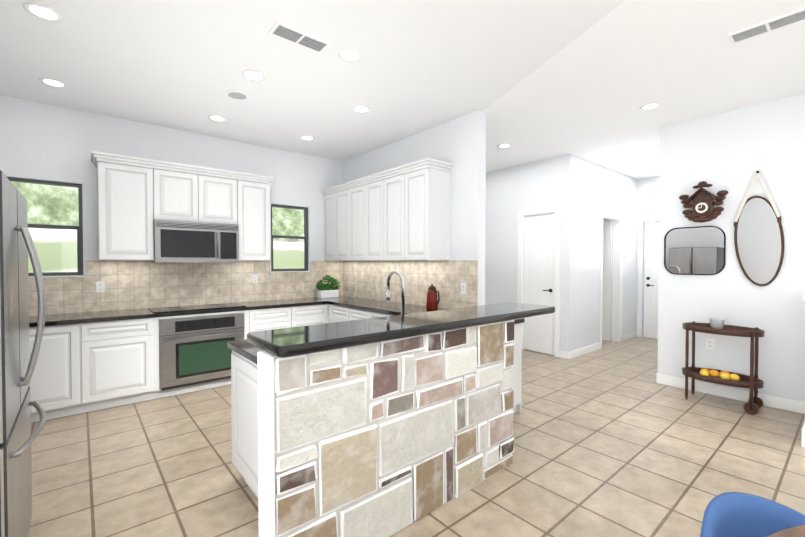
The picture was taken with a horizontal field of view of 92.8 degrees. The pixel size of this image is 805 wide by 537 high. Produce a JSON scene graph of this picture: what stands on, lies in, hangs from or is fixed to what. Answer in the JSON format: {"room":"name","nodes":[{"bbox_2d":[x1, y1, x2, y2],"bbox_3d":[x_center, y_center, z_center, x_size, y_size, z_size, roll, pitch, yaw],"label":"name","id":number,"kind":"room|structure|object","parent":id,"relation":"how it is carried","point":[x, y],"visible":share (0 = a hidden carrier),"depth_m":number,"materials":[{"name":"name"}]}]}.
{"room":"kitchen and dining room","nodes":[
{"label":"kitchen and dining room","id":0,"kind":"room"},
{"bbox_2d":[0,95,343,314],"bbox_3d":[-1.505,-0.172,5.755,7.230,3.050,0.120,-1,1,-40],"label":"wall","id":1,"kind":"structure","parent":0,"point":[39,141],"depth_m":4.27,"materials":[{"name":"paint"}]},
{"bbox_2d":[7,177,84,277],"bbox_3d":[-3.645,-0.401,3.921,0.604,0.992,0.120,-1,1,-40],"label":"window","id":2,"kind":"structure","parent":1,"relation":"in","point":[79,254],"depth_m":4.00,"materials":[{"name":"brown metal"}]},
{"bbox_2d":[94,155,153,259],"bbox_3d":[-3.011,-0.605,4.170,0.475,1.030,0.348,-1,1,-40],"label":"upper cabinet","id":3,"kind":"object","parent":1,"relation":"attached to","point":[136,196],"depth_m":4.03,"materials":[{"name":"white paint"}]},
{"bbox_2d":[154,163,201,221],"bbox_3d":[-2.661,-0.831,4.461,0.439,0.588,0.348,-1,1,-40],"label":"upper cabinet","id":4,"kind":"object","parent":1,"relation":"attached to","point":[175,188],"depth_m":4.32,"materials":[{"name":"white paint"}]},
{"bbox_2d":[150,220,238,261],"bbox_3d":[-2.457,-0.305,4.569,0.876,0.465,0.435,-1,1,-40],"label":"over-the-range microwave","id":5,"kind":"object","parent":4,"relation":"attached to","point":[180,241],"visible":0.96,"depth_m":4.40,"materials":[{"name":"silver metal"}]},
{"bbox_2d":[28,260,343,315],"bbox_3d":[-2.587,0.177,4.761,4.288,0.553,0.010,-1,1,-40],"label":"tile backsplash","id":6,"kind":"structure","parent":1,"relation":"attached to","point":[134,284],"depth_m":4.61,"materials":[{"name":"beige tile"}]},
{"bbox_2d":[96,281,104,292],"bbox_3d":[-3.279,0.200,4.165,0.074,0.120,0.008,-1,1,-40],"label":"electrical outlet","id":7,"kind":"object","parent":6,"relation":"attached to","point":[100,286],"visible":1,"depth_m":4.16,"materials":[{"name":"white plastic"}]},
{"bbox_2d":[252,274,257,282],"bbox_3d":[-2.010,0.142,5.233,0.074,0.120,0.008,-1,1,-40],"label":"electrical outlet","id":8,"kind":"object","parent":6,"relation":"attached to","point":[255,278],"visible":1,"depth_m":5.23,"materials":[{"name":"white plastic"}]},
{"bbox_2d":[198,171,237,224],"bbox_3d":[-2.325,-0.836,4.744,0.440,0.588,0.348,-1,1,-40],"label":"upper cabinet","id":9,"kind":"object","parent":1,"relation":"attached to","point":[217,194],"depth_m":4.61,"materials":[{"name":"white paint"}]},
{"bbox_2d":[238,175,269,260],"bbox_3d":[-1.998,-0.619,5.023,0.412,1.030,0.348,-1,1,-40],"label":"upper cabinet","id":10,"kind":"object","parent":1,"relation":"attached to","point":[253,194],"depth_m":4.89,"materials":[{"name":"white paint"}]},
{"bbox_2d":[271,204,310,272],"bbox_3d":[-1.649,-0.428,5.603,0.604,0.972,0.120,-1,1,-40],"label":"window","id":11,"kind":"structure","parent":1,"relation":"in","point":[305,242],"depth_m":5.64,"materials":[{"name":"brown metal"}]},
{"bbox_2d":[0,0,804,178],"bbox_3d":[2.151,-1.692,3.043,9.900,0.080,9.200,-1,1,-40],"label":"ceiling","id":12,"kind":"structure","parent":0,"point":[536,80],"depth_m":3.17,"materials":[{"name":"paint"}]},
{"bbox_2d":[23,2,63,21],"bbox_3d":[-2.299,-1.638,2.459,0.189,0.007,0.189,0,1,26],"label":"recessed light","id":13,"kind":"object","parent":12,"relation":"in","point":[42,12],"depth_m":2.46,"materials":[{"name":"white plastic"}]},
{"bbox_2d":[39,78,67,87],"bbox_3d":[-3.111,-1.654,3.422,0.189,0.007,0.189,1,1,44],"label":"recessed light","id":14,"kind":"object","parent":12,"relation":"in","point":[48,81],"depth_m":3.41,"materials":[{"name":"white plastic"}]},
{"bbox_2d":[208,115,226,121],"bbox_3d":[-2.059,-1.668,4.269,0.189,0.007,0.189,1,1,44],"label":"recessed light","id":15,"kind":"object","parent":12,"relation":"in","point":[217,118],"depth_m":4.27,"materials":[{"name":"white plastic"}]},
{"bbox_2d":[226,90,248,99],"bbox_3d":[-1.579,-1.655,3.667,0.200,0.012,0.200,-1,1,-40],"label":"detector","id":16,"kind":"object","parent":12,"relation":"attached to","point":[237,94],"visible":0.96,"depth_m":3.66,"materials":[{"name":"white plastic"}]},
{"bbox_2d":[242,70,264,80],"bbox_3d":[-1.277,-1.652,3.294,0.189,0.007,0.189,1,1,29],"label":"recessed light","id":17,"kind":"object","parent":12,"relation":"in","point":[251,75],"depth_m":3.29,"materials":[{"name":"white plastic"}]},
{"bbox_2d":[268,21,330,53],"bbox_3d":[-0.729,-1.640,2.736,0.400,0.012,0.170,-1,1,-40],"label":"ceiling vent","id":18,"kind":"object","parent":12,"relation":"in","point":[291,34],"visible":0.98,"depth_m":2.72,"materials":[{"name":"white plastic"}]},
{"bbox_2d":[300,136,314,140],"bbox_3d":[-1.228,-1.679,4.943,0.189,0.007,0.189,1,1,44],"label":"recessed light","id":19,"kind":"object","parent":12,"relation":"in","point":[308,138],"depth_m":4.95,"materials":[{"name":"white plastic"}]},
{"bbox_2d":[338,49,362,61],"bbox_3d":[-0.403,-1.647,2.971,0.189,0.007,0.189,1,1,44],"label":"recessed light","id":20,"kind":"object","parent":12,"relation":"in","point":[348,55],"depth_m":2.97,"materials":[{"name":"white plastic"}]},
{"bbox_2d":[352,105,370,112],"bbox_3d":[-0.428,-1.664,4.009,0.189,0.007,0.189,0,1,26],"label":"recessed light","id":21,"kind":"object","parent":12,"relation":"in","point":[359,108],"depth_m":4.01,"materials":[{"name":"white plastic"}]},
{"bbox_2d":[498,144,511,147],"bbox_3d":[1.405,-1.684,5.279,0.189,0.007,0.189,1,1,44],"label":"recessed light","id":22,"kind":"object","parent":12,"relation":"in","point":[501,145],"depth_m":5.26,"materials":[{"name":"white plastic"}]},
{"bbox_2d":[640,102,661,109],"bbox_3d":[2.547,-1.662,3.939,0.189,0.007,0.189,1,1,44],"label":"recessed light","id":23,"kind":"object","parent":12,"relation":"in","point":[649,106],"depth_m":3.94,"materials":[{"name":"white plastic"}]},
{"bbox_2d":[727,7,804,44],"bbox_3d":[2.474,-1.638,2.598,0.170,0.012,0.400,-1,1,-40],"label":"ceiling vent","id":24,"kind":"object","parent":12,"relation":"in","point":[773,24],"visible":1,"depth_m":2.59,"materials":[{"name":"white plastic"}]},
{"bbox_2d":[344,110,487,307],"bbox_3d":[-0.025,-0.161,5.138,0.120,3.050,2.710,-1,1,-40],"label":"wall","id":25,"kind":"structure","parent":0,"point":[461,141],"depth_m":4.27,"materials":[{"name":"paint"}]},
{"bbox_2d":[323,190,332,260],"bbox_3d":[-0.978,-0.633,5.896,0.348,1.030,0.328,-1,1,-40],"label":"upper cabinet","id":26,"kind":"object","parent":25,"relation":"attached to","point":[328,196],"depth_m":5.79,"materials":[{"name":"white paint"}]},
{"bbox_2d":[333,186,348,260],"bbox_3d":[-0.744,-0.629,5.618,0.348,1.030,0.398,-1,1,-40],"label":"upper cabinet","id":27,"kind":"object","parent":25,"relation":"attached to","point":[340,197],"depth_m":5.51,"materials":[{"name":"white paint"}]},
{"bbox_2d":[349,182,364,260],"bbox_3d":[-0.488,-0.624,5.314,0.348,1.030,0.398,-1,1,-40],"label":"upper cabinet","id":28,"kind":"object","parent":25,"relation":"attached to","point":[357,191],"depth_m":5.19,"materials":[{"name":"white paint"}]},
{"bbox_2d":[365,178,380,260],"bbox_3d":[-0.231,-0.619,5.009,0.348,1.030,0.398,-1,1,-40],"label":"upper cabinet","id":29,"kind":"object","parent":25,"relation":"attached to","point":[373,187],"depth_m":4.91,"materials":[{"name":"white paint"}]},
{"bbox_2d":[381,170,400,260],"bbox_3d":[0.025,-0.614,4.705,0.348,1.030,0.398,-1,1,-40],"label":"upper cabinet","id":30,"kind":"object","parent":25,"relation":"attached to","point":[390,183],"depth_m":4.63,"materials":[{"name":"white paint"}]},
{"bbox_2d":[344,260,477,308],"bbox_3d":[-0.073,0.172,5.097,0.011,0.553,2.700,-1,1,-40],"label":"tile backsplash","id":31,"kind":"structure","parent":25,"relation":"attached to","point":[362,279],"depth_m":4.79,"materials":[{"name":"beige tile"}]},
{"bbox_2d":[461,283,465,293],"bbox_3d":[0.667,0.219,4.204,0.008,0.120,0.074,-1,1,-40],"label":"outlet","id":32,"kind":"object","parent":31,"relation":"attached to","point":[463,288],"visible":1,"depth_m":4.20,"materials":[{"name":"white plastic"}]},
{"bbox_2d":[401,162,451,260],"bbox_3d":[0.282,-0.609,4.401,0.348,1.030,0.398,-1,1,-40],"label":"upper cabinet","id":33,"kind":"object","parent":25,"relation":"attached to","point":[401,213],"depth_m":4.27,"materials":[{"name":"white paint"}]},
{"bbox_2d":[28,337,804,536],"bbox_3d":[2.151,1.437,3.094,9.900,0.080,9.200,-1,1,-40],"label":"floor","id":34,"kind":"structure","parent":0,"point":[612,438],"depth_m":2.75,"materials":[{"name":"tile"}]},
{"bbox_2d":[0,170,45,536],"bbox_3d":[-2.012,0.528,1.527,0.872,1.790,0.910,-1,1,-40],"label":"refrigerator","id":35,"kind":"object","parent":34,"relation":"on","point":[17,366],"visible":1,"depth_m":1.64,"materials":[{"name":"grey metal"}]},
{"bbox_2d":[29,323,84,422],"bbox_3d":[-3.426,0.951,3.669,0.530,0.874,0.618,-1,1,-40],"label":"base cabinet","id":36,"kind":"object","parent":34,"relation":"on","point":[79,368],"depth_m":3.51,"materials":[{"name":"white paint"}]},
{"bbox_2d":[81,317,160,411],"bbox_3d":[-2.981,0.945,4.044,0.634,0.874,0.618,-1,1,-40],"label":"base cabinet","id":37,"kind":"object","parent":34,"relation":"on","point":[120,358],"depth_m":3.80,"materials":[{"name":"white paint"}]},
{"bbox_2d":[159,313,243,390],"bbox_3d":[-2.373,0.901,4.482,0.856,0.746,0.665,-1,1,-40],"label":"built-in oven","id":38,"kind":"object","parent":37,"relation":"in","point":[195,350],"visible":0.81,"depth_m":4.22,"materials":[{"name":"silver metal"}]},
{"bbox_2d":[231,350,257,497],"bbox_3d":[-0.653,0.972,2.361,0.513,0.874,0.976,-1,1,-40],"label":"base cabinet","id":39,"kind":"object","parent":34,"relation":"on","point":[244,385],"depth_m":2.32,"materials":[{"name":"white paint"}]},
{"bbox_2d":[227,339,262,364],"bbox_3d":[-0.162,0.507,2.782,1.820,0.040,1.003,-1,1,-40],"label":"countertop","id":40,"kind":"structure","parent":39,"relation":"on","point":[245,349],"depth_m":2.38,"materials":[{"name":"black stone"}]},
{"bbox_2d":[385,270,404,314],"bbox_3d":[-0.033,0.247,2.943,0.110,0.472,0.232,-1,1,-40],"label":"gooseneck faucet","id":41,"kind":"object","parent":40,"relation":"on","point":[390,274],"visible":0.69,"depth_m":2.87,"materials":[{"name":"silver metal"}]},
{"bbox_2d":[229,307,292,339],"bbox_3d":[-1.856,0.929,4.992,0.584,0.874,0.618,-1,1,-40],"label":"base cabinet","id":42,"kind":"object","parent":34,"relation":"on","point":[272,318],"depth_m":4.74,"materials":[{"name":"white paint"}]},
{"bbox_2d":[293,304,328,326],"bbox_3d":[-1.438,0.923,5.344,0.511,0.874,0.618,-1,1,-40],"label":"base cabinet","id":43,"kind":"object","parent":34,"relation":"on","point":[310,314],"depth_m":5.12,"materials":[{"name":"white paint"}]},
{"bbox_2d":[29,296,358,326],"bbox_3d":[-2.385,0.479,4.526,4.288,0.040,0.637,-1,1,-40],"label":"countertop","id":44,"kind":"structure","parent":43,"relation":"on","point":[113,315],"depth_m":4.07,"materials":[{"name":"black stone"}]},
{"bbox_2d":[148,303,244,312],"bbox_3d":[-2.399,0.454,4.505,0.940,0.008,0.475,-1,1,-40],"label":"glass cooktop","id":45,"kind":"object","parent":44,"relation":"in","point":[187,308],"visible":1,"depth_m":4.45,"materials":[{"name":"black glass"}]},
{"bbox_2d":[316,275,339,297],"bbox_3d":[-1.120,0.265,5.760,0.420,0.344,0.175,-1,1,-40],"label":"potted plant","id":46,"kind":"object","parent":44,"relation":"on","point":[323,291],"visible":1,"depth_m":5.72,"materials":[{"name":"green plant"}]},
{"bbox_2d":[326,298,524,323],"bbox_3d":[0.062,0.480,4.439,0.658,0.040,2.632,-1,1,-40],"label":"countertop","id":47,"kind":"structure","parent":43,"relation":"on","point":[393,308],"depth_m":4.64,"materials":[{"name":"black stone"}]},
{"bbox_2d":[426,284,439,309],"bbox_3d":[0.350,0.317,4.298,0.136,0.288,0.187,-1,1,-40],"label":"kettle","id":48,"kind":"object","parent":47,"relation":"on","point":[433,300],"visible":1,"depth_m":4.27,"materials":[{"name":"red metal"}]},
{"bbox_2d":[329,304,348,322],"bbox_3d":[-0.627,0.924,5.295,0.618,0.874,0.540,-1,1,-40],"label":"base cabinet","id":49,"kind":"object","parent":34,"relation":"on","point":[339,313],"depth_m":5.11,"materials":[{"name":"white paint"}]},
{"bbox_2d":[345,308,368,320],"bbox_3d":[-0.302,0.930,4.909,0.618,0.874,0.470,-1,1,-40],"label":"base cabinet","id":50,"kind":"object","parent":34,"relation":"on","point":[350,313],"depth_m":4.77,"materials":[{"name":"white paint"}]},
{"bbox_2d":[369,311,392,317],"bbox_3d":[0.001,0.936,4.550,0.618,0.874,0.470,-1,1,-40],"label":"base cabinet","id":51,"kind":"object","parent":34,"relation":"on","point":[372,314],"depth_m":4.42,"materials":[{"name":"white paint"}]},
{"bbox_2d":[257,320,514,536],"bbox_3d":[0.081,0.889,2.228,1.770,1.055,0.163,-1,1,-40],"label":"kitchen island","id":52,"kind":"object","parent":34,"relation":"on","point":[388,438],"visible":0.92,"depth_m":1.98,"materials":[{"name":"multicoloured stone"}]},
{"bbox_2d":[247,302,554,357],"bbox_3d":[0.217,0.332,2.461,2.250,0.049,0.430,-1,1,-40],"label":"countertop","id":53,"kind":"structure","parent":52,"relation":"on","point":[291,341],"depth_m":2.04,"materials":[{"name":"black stone"}]},
{"bbox_2d":[511,323,521,413],"bbox_3d":[0.567,0.952,3.609,0.961,0.874,0.640,-1,1,-40],"label":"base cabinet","id":54,"kind":"object","parent":34,"relation":"on","point":[517,368],"depth_m":3.64,"materials":[{"name":"white paint"}]},
{"bbox_2d":[682,321,764,414],"bbox_3d":[3.255,0.984,3.926,0.400,0.800,0.650,-1,1,-40],"label":"bar cart","id":55,"kind":"object","parent":34,"relation":"on","point":[752,382],"visible":1,"depth_m":3.81,"materials":[{"name":"brown wood"}]},
{"bbox_2d":[709,318,724,328],"bbox_3d":[3.220,0.575,3.929,0.132,0.120,0.132,-1,1,-40],"label":"ice bucket","id":56,"kind":"object","parent":55,"relation":"on","point":[717,323],"visible":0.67,"depth_m":3.89,"materials":[{"name":"white metal"}]},
{"bbox_2d":[700,368,739,380],"bbox_3d":[3.252,1.087,3.937,0.321,0.076,0.154,1,1,43],"label":"oranges","id":57,"kind":"object","parent":55,"relation":"on","point":[726,375],"visible":0.94,"depth_m":3.92,"materials":[{"name":"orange food"}]},
{"bbox_2d":[700,492,804,536],"bbox_3d":[1.075,1.065,0.936,0.599,0.735,0.550,0,1,-18],"label":"dining chair","id":58,"kind":"object","parent":34,"relation":"on","point":[733,514],"visible":0.98,"depth_m":1.16,"materials":[{"name":"plastic"}]},
{"bbox_2d":[767,525,804,536],"bbox_3d":[1.168,1.061,0.410,1.240,0.760,1.240,-1,1,-40],"label":"round dining table","id":59,"kind":"object","parent":34,"relation":"on","point":[797,531],"visible":1,"depth_m":0.98,"materials":[{"name":"brown wood"}]},
{"bbox_2d":[801,295,804,446],"bbox_3d":[3.551,0.800,3.244,0.989,1.190,0.180,-1,1,-40],"label":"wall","id":60,"kind":"structure","parent":34,"relation":"on","point":[803,437],"depth_m":3.00,"materials":[{"name":"white paint"}]},
{"bbox_2d":[488,156,559,304],"bbox_3d":[1.665,-0.188,6.765,0.120,3.050,2.400,-1,1,-40],"label":"wall","id":61,"kind":"structure","parent":0,"point":[533,185],"depth_m":6.48,"materials":[{"name":"paint"}]},
{"bbox_2d":[524,213,554,354],"bbox_3d":[2.170,0.243,6.112,0.098,2.193,0.542,-1,1,-40],"label":"pantry door","id":62,"kind":"structure","parent":61,"relation":"in","point":[539,245],"depth_m":6.11,"materials":[{"name":"white paint"}]},
{"bbox_2d":[559,154,639,351],"bbox_3d":[3.515,-0.187,6.663,2.820,3.050,0.140,-1,1,-40],"label":"wall","id":63,"kind":"structure","parent":0,"point":[587,188],"depth_m":6.09,"materials":[{"name":"paint"}]},
{"bbox_2d":[602,221,611,340],"bbox_3d":[3.554,0.225,7.246,0.098,2.192,0.720,-1,1,-40],"label":"room door","id":64,"kind":"structure","parent":63,"relation":"in","point":[607,289],"depth_m":7.03,"materials":[{"name":"white paint"}]},
{"bbox_2d":[636,177,655,336],"bbox_3d":[4.986,-0.192,7.013,0.120,3.050,1.200,-1,1,-40],"label":"wall","id":65,"kind":"structure","parent":0,"point":[647,185],"depth_m":7.35,"materials":[{"name":"paint"}]},
{"bbox_2d":[644,222,658,338],"bbox_3d":[4.930,0.228,7.026,0.098,2.193,0.902,-1,1,-40],"label":"front door","id":66,"kind":"structure","parent":65,"relation":"in","point":[651,268],"depth_m":7.28,"materials":[{"name":"white paint"}]},
{"bbox_2d":[656,94,804,401],"bbox_3d":[4.695,-0.122,2.734,0.120,3.050,4.930,-1,1,-40],"label":"wall","id":67,"kind":"structure","parent":0,"point":[732,152],"depth_m":4.03,"materials":[{"name":"paint"}]},
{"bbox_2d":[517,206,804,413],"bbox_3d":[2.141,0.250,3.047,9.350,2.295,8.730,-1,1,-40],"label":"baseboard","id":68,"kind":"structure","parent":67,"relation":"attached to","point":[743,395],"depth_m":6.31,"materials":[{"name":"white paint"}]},
{"bbox_2d":[664,226,725,274],"bbox_3d":[3.268,-0.198,4.310,0.025,0.540,0.560,-1,1,-40],"label":"mirror","id":69,"kind":"object","parent":67,"relation":"attached to","point":[699,250],"visible":1,"depth_m":4.30,"materials":[{"name":"black metal"}]},
{"bbox_2d":[679,181,727,222],"bbox_3d":[3.284,-0.726,4.197,0.135,0.450,0.435,-1,1,-40],"label":"cuckoo clock","id":70,"kind":"object","parent":67,"relation":"attached to","point":[703,204],"visible":1,"depth_m":4.17,"materials":[{"name":"brown wood"}]},
{"bbox_2d":[706,338,714,349],"bbox_3d":[3.379,0.829,4.211,0.008,0.120,0.074,-1,1,-40],"label":"outlet","id":71,"kind":"object","parent":67,"relation":"attached to","point":[710,344],"visible":1,"depth_m":4.21,"materials":[{"name":"white plastic"}]},
{"bbox_2d":[734,171,784,285],"bbox_3d":[3.608,-0.405,3.890,0.043,1.166,0.378,-1,1,-40],"label":"mirror","id":72,"kind":"object","parent":67,"relation":"attached to","point":[759,243],"visible":0.98,"depth_m":3.88,"materials":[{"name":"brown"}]},
{"bbox_2d":[786,253,804,268],"bbox_3d":[3.810,-0.073,3.683,0.010,0.150,0.180,-1,1,-40],"label":"switch plate","id":73,"kind":"object","parent":67,"relation":"attached to","point":[795,260],"visible":1,"depth_m":3.70,"materials":[{"name":"white plastic"}]},
{"label":"outside","id":74,"kind":"structure","parent":0,"visible":0},
{"bbox_2d":[11,181,303,272],"bbox_3d":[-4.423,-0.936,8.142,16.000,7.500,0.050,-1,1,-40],"label":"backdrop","id":75,"kind":"structure","parent":74,"point":[41,195],"depth_m":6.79,"materials":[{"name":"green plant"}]}
]}

